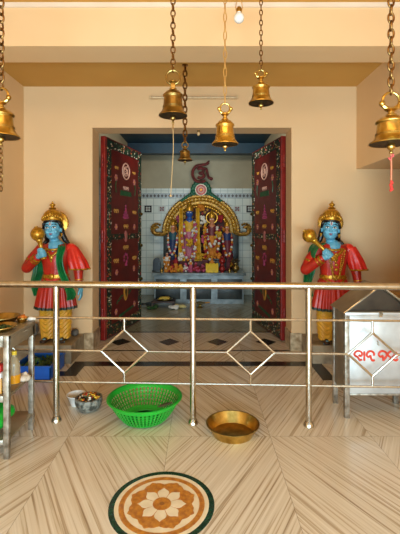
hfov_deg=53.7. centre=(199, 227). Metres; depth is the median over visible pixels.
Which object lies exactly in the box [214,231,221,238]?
tuft
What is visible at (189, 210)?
idol
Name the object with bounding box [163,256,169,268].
flower garland
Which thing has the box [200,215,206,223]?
tuft
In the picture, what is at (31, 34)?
ceiling beam
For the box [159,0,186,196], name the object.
bell
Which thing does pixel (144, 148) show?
trim
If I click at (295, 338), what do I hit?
baseboard
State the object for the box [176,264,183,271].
heap
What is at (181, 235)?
flower garland
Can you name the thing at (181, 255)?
tuft
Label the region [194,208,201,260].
streamer
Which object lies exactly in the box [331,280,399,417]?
box
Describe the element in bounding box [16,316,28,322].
bowl
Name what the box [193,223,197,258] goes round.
string
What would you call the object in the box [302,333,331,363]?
pedestal
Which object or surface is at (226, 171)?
wall
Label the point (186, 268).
heap
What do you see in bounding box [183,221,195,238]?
flower garland
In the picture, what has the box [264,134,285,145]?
wall
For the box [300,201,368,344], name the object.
guardian statue
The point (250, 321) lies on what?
grille
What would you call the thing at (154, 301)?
wooden stool
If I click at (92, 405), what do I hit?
stone bowl
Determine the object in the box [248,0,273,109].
bell
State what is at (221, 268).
pot
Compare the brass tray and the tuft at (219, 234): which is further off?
the tuft at (219, 234)
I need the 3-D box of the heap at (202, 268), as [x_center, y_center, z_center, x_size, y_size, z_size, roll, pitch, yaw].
[0.047,0.714,7.092,0.144,0.170,0.104,0,0,23]
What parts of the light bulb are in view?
glass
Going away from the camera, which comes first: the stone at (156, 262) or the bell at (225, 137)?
the bell at (225, 137)
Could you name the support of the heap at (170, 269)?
on the altar
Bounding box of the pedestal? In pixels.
[170,259,230,270]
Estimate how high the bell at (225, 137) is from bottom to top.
1.261 m
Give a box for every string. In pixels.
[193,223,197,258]
[203,223,206,258]
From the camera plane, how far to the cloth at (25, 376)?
2.53 m
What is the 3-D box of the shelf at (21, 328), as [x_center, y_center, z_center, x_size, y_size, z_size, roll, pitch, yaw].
[-1.515,0.639,2.490,0.800,0.022,0.371,0,0,0]
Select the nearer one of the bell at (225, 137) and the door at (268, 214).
the bell at (225, 137)
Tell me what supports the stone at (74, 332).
on the ledge
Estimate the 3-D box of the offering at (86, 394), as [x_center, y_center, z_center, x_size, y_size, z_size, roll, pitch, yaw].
[-0.820,1.244,2.931,0.161,0.052,0.167,0,0,0]
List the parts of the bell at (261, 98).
chain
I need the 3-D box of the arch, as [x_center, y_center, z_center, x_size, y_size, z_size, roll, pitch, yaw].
[0.020,-0.260,7.750,1.992,2.120,0.200,0,0,0]
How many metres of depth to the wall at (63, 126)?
4.37 m
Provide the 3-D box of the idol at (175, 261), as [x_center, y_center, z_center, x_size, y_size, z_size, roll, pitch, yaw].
[-0.440,0.632,7.150,0.100,0.337,0.083,0,0,0]
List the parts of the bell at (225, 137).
chain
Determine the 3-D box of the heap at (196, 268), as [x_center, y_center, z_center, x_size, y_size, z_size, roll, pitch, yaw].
[-0.059,0.707,7.092,0.128,0.182,0.128,0,0,30]
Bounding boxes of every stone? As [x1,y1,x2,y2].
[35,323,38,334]
[71,329,78,335]
[152,258,160,271]
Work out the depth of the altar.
7.03 m
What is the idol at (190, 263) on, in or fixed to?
on the altar
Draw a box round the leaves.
[21,355,52,365]
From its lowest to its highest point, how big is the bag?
0.131 m
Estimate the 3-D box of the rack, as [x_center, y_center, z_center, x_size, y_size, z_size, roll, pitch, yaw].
[-1.515,0.989,2.486,0.800,0.722,0.379,0,0,0]
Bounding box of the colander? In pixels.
[106,381,181,427]
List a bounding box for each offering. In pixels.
[0,324,12,328]
[78,391,99,401]
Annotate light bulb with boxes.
[234,0,243,23]
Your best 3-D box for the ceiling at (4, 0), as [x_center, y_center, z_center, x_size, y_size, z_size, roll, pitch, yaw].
[0.625,-1.815,0.920,5.450,0.170,4.240,0,0,0]
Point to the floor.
(339, 475)
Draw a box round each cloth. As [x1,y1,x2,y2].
[21,372,30,381]
[206,263,217,272]
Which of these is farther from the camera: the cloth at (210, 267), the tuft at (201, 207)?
the tuft at (201, 207)
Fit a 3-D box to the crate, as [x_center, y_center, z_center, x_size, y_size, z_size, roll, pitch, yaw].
[-1.495,1.288,3.690,0.346,0.125,0.386,0,0,0]
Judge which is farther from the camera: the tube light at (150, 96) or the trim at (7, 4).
the tube light at (150, 96)
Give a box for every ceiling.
[0,0,399,1]
[0,62,382,142]
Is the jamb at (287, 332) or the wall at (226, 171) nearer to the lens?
the jamb at (287, 332)
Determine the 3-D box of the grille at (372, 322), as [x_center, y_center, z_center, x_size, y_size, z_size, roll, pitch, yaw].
[1.168,0.852,2.676,0.343,0.447,0.017,0,0,2]
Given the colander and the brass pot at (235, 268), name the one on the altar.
the brass pot at (235, 268)
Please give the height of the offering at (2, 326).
0.030 m
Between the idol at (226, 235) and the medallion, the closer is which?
the medallion
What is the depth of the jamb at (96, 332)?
4.49 m
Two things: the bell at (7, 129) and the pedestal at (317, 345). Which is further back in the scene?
the pedestal at (317, 345)
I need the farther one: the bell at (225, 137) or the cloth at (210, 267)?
the cloth at (210, 267)
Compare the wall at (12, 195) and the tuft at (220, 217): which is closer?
the wall at (12, 195)
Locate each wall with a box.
[0,68,23,361]
[24,87,399,332]
[99,134,126,168]
[141,155,251,187]
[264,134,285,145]
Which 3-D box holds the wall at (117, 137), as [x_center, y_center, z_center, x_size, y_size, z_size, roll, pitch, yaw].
[-1.425,-0.115,6.400,0.150,2.930,3.500,0,0,0]
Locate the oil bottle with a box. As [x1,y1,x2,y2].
[11,350,20,384]
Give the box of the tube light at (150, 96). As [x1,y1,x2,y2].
[149,95,237,98]
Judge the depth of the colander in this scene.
2.89 m
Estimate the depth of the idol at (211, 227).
7.46 m
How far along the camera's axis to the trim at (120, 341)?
4.65 m
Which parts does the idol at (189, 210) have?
crown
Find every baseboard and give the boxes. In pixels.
[84,333,93,349]
[290,333,301,349]
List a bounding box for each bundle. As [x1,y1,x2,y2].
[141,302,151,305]
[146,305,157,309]
[168,305,178,309]
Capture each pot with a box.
[219,256,225,264]
[219,265,224,272]
[232,263,238,272]
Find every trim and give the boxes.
[0,2,399,7]
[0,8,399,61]
[60,361,331,379]
[99,168,100,327]
[103,332,289,350]
[127,143,263,154]
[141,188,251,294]
[141,193,251,197]
[144,205,251,211]
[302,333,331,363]
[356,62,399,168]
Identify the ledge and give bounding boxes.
[11,333,83,363]
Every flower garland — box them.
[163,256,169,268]
[167,235,177,255]
[180,232,196,260]
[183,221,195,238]
[203,229,220,260]
[206,226,218,247]
[222,237,232,257]
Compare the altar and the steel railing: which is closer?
the steel railing
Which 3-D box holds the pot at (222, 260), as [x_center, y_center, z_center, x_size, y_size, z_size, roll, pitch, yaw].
[0.400,0.589,7.120,0.128,0.145,0.128,0,0,0]
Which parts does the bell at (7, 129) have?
clapper chain, chain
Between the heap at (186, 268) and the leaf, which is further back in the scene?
the heap at (186, 268)
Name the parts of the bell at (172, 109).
pull cord, chain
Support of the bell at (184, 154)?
hanging from the ceiling at (28, 74)
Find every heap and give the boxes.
[168,264,175,272]
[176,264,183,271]
[182,263,189,271]
[192,262,199,271]
[199,263,205,271]
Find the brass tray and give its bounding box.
[0,312,20,321]
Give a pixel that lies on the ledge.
(73, 342)
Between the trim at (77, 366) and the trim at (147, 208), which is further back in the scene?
the trim at (147, 208)
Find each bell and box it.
[0,0,20,191]
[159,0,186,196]
[177,64,192,163]
[212,0,237,150]
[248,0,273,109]
[368,0,399,191]
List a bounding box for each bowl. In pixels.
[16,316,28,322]
[66,390,85,406]
[75,391,102,412]
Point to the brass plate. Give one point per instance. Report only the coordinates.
(14, 324)
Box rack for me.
[0,321,34,459]
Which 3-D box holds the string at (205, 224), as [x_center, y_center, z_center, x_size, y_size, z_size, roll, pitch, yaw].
[0.091,0.239,7.255,0.092,0.671,0.080,0,0,0]
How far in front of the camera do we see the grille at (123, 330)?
2.74 m
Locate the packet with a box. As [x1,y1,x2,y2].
[0,363,2,393]
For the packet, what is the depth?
2.34 m
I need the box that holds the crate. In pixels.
[20,353,64,379]
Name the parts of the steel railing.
post, post, rail, post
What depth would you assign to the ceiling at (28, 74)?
4.05 m
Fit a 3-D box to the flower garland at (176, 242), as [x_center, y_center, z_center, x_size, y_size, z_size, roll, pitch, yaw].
[-0.515,0.324,7.383,0.218,0.381,0.173,0,0,0]
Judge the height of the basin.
0.070 m
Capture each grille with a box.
[100,319,147,382]
[226,320,274,384]
[348,321,397,386]
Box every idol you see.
[164,249,169,271]
[167,219,178,259]
[173,254,177,271]
[183,201,195,259]
[188,257,192,271]
[205,210,217,259]
[221,220,232,259]
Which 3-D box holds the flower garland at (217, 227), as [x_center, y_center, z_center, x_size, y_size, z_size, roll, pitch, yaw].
[0.225,0.164,7.406,0.260,0.408,0.188,0,0,0]
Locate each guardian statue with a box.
[21,201,90,342]
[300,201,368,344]
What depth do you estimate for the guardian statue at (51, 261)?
4.03 m
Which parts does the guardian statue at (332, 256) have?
dhoti leg, crown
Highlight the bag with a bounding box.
[0,402,14,428]
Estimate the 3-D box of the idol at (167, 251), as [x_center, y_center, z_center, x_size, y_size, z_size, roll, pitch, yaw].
[-0.600,0.591,7.200,0.125,0.421,0.103,0,0,0]
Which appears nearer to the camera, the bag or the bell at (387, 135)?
the bell at (387, 135)
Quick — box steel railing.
[0,281,399,428]
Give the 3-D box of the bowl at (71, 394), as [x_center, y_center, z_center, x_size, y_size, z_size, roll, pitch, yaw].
[-0.945,1.309,3.020,0.150,0.082,0.150,0,0,0]
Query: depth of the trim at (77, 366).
3.90 m
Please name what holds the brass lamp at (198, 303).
on the floor
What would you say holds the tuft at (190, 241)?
attached to the flower garland at (194, 222)
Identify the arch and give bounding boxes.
[150,161,251,268]
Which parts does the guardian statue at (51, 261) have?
dhoti leg, crown, dhoti leg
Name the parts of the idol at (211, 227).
crown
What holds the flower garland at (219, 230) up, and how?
attached to the idol at (211, 227)
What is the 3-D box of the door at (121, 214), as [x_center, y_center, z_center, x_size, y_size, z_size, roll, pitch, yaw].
[-1.002,0.121,5.203,0.096,2.433,1.110,0,0,15]
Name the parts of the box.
leg, panel, leg, gabled lid, lid plate, gable panel, panel, leg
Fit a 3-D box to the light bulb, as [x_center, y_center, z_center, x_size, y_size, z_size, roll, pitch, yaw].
[0.257,-1.536,2.600,0.068,0.376,0.068,0,0,0]
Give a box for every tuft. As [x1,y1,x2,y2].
[178,252,184,260]
[185,238,192,246]
[196,251,203,259]
[197,204,204,210]
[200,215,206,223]
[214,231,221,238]
[217,215,223,222]
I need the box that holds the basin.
[206,410,259,443]
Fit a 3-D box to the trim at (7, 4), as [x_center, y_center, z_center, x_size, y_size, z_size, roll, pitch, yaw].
[0.625,-1.712,3.033,5.150,0.035,0.015,0,0,0]
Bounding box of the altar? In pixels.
[152,268,245,303]
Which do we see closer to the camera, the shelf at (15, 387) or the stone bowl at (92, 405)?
the shelf at (15, 387)
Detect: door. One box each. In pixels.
[101,136,142,340]
[250,136,285,340]
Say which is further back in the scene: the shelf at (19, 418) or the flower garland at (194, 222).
the flower garland at (194, 222)
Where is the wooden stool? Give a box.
[151,299,175,305]
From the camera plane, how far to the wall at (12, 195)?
4.11 m
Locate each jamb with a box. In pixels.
[93,327,99,348]
[285,327,290,348]
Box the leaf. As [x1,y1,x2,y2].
[157,402,172,406]
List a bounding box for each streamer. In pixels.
[178,208,184,260]
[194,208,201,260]
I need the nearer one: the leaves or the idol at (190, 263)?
the leaves
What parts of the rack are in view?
leg, leg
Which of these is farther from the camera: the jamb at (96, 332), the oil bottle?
the jamb at (96, 332)
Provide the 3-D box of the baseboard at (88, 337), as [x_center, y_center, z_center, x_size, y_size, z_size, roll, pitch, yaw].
[-1.228,1.255,4.363,0.105,0.190,0.014,0,0,0]
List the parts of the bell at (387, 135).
chain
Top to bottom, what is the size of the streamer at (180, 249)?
0.981 m
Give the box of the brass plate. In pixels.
[0,322,16,332]
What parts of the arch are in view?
arch moulding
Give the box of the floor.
[0,295,399,533]
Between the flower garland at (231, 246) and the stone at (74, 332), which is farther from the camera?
the flower garland at (231, 246)
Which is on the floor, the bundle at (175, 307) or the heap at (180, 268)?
the bundle at (175, 307)
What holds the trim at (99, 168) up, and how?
attached to the wall at (117, 137)
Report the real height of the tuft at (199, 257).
0.167 m
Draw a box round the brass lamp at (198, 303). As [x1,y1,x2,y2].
[196,302,209,307]
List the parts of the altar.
panel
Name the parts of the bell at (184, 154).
chain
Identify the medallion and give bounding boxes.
[108,472,214,533]
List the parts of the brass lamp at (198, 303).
lamp shade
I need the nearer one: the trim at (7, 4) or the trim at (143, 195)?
the trim at (7, 4)
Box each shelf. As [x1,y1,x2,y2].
[0,321,34,337]
[0,375,31,395]
[0,411,31,439]

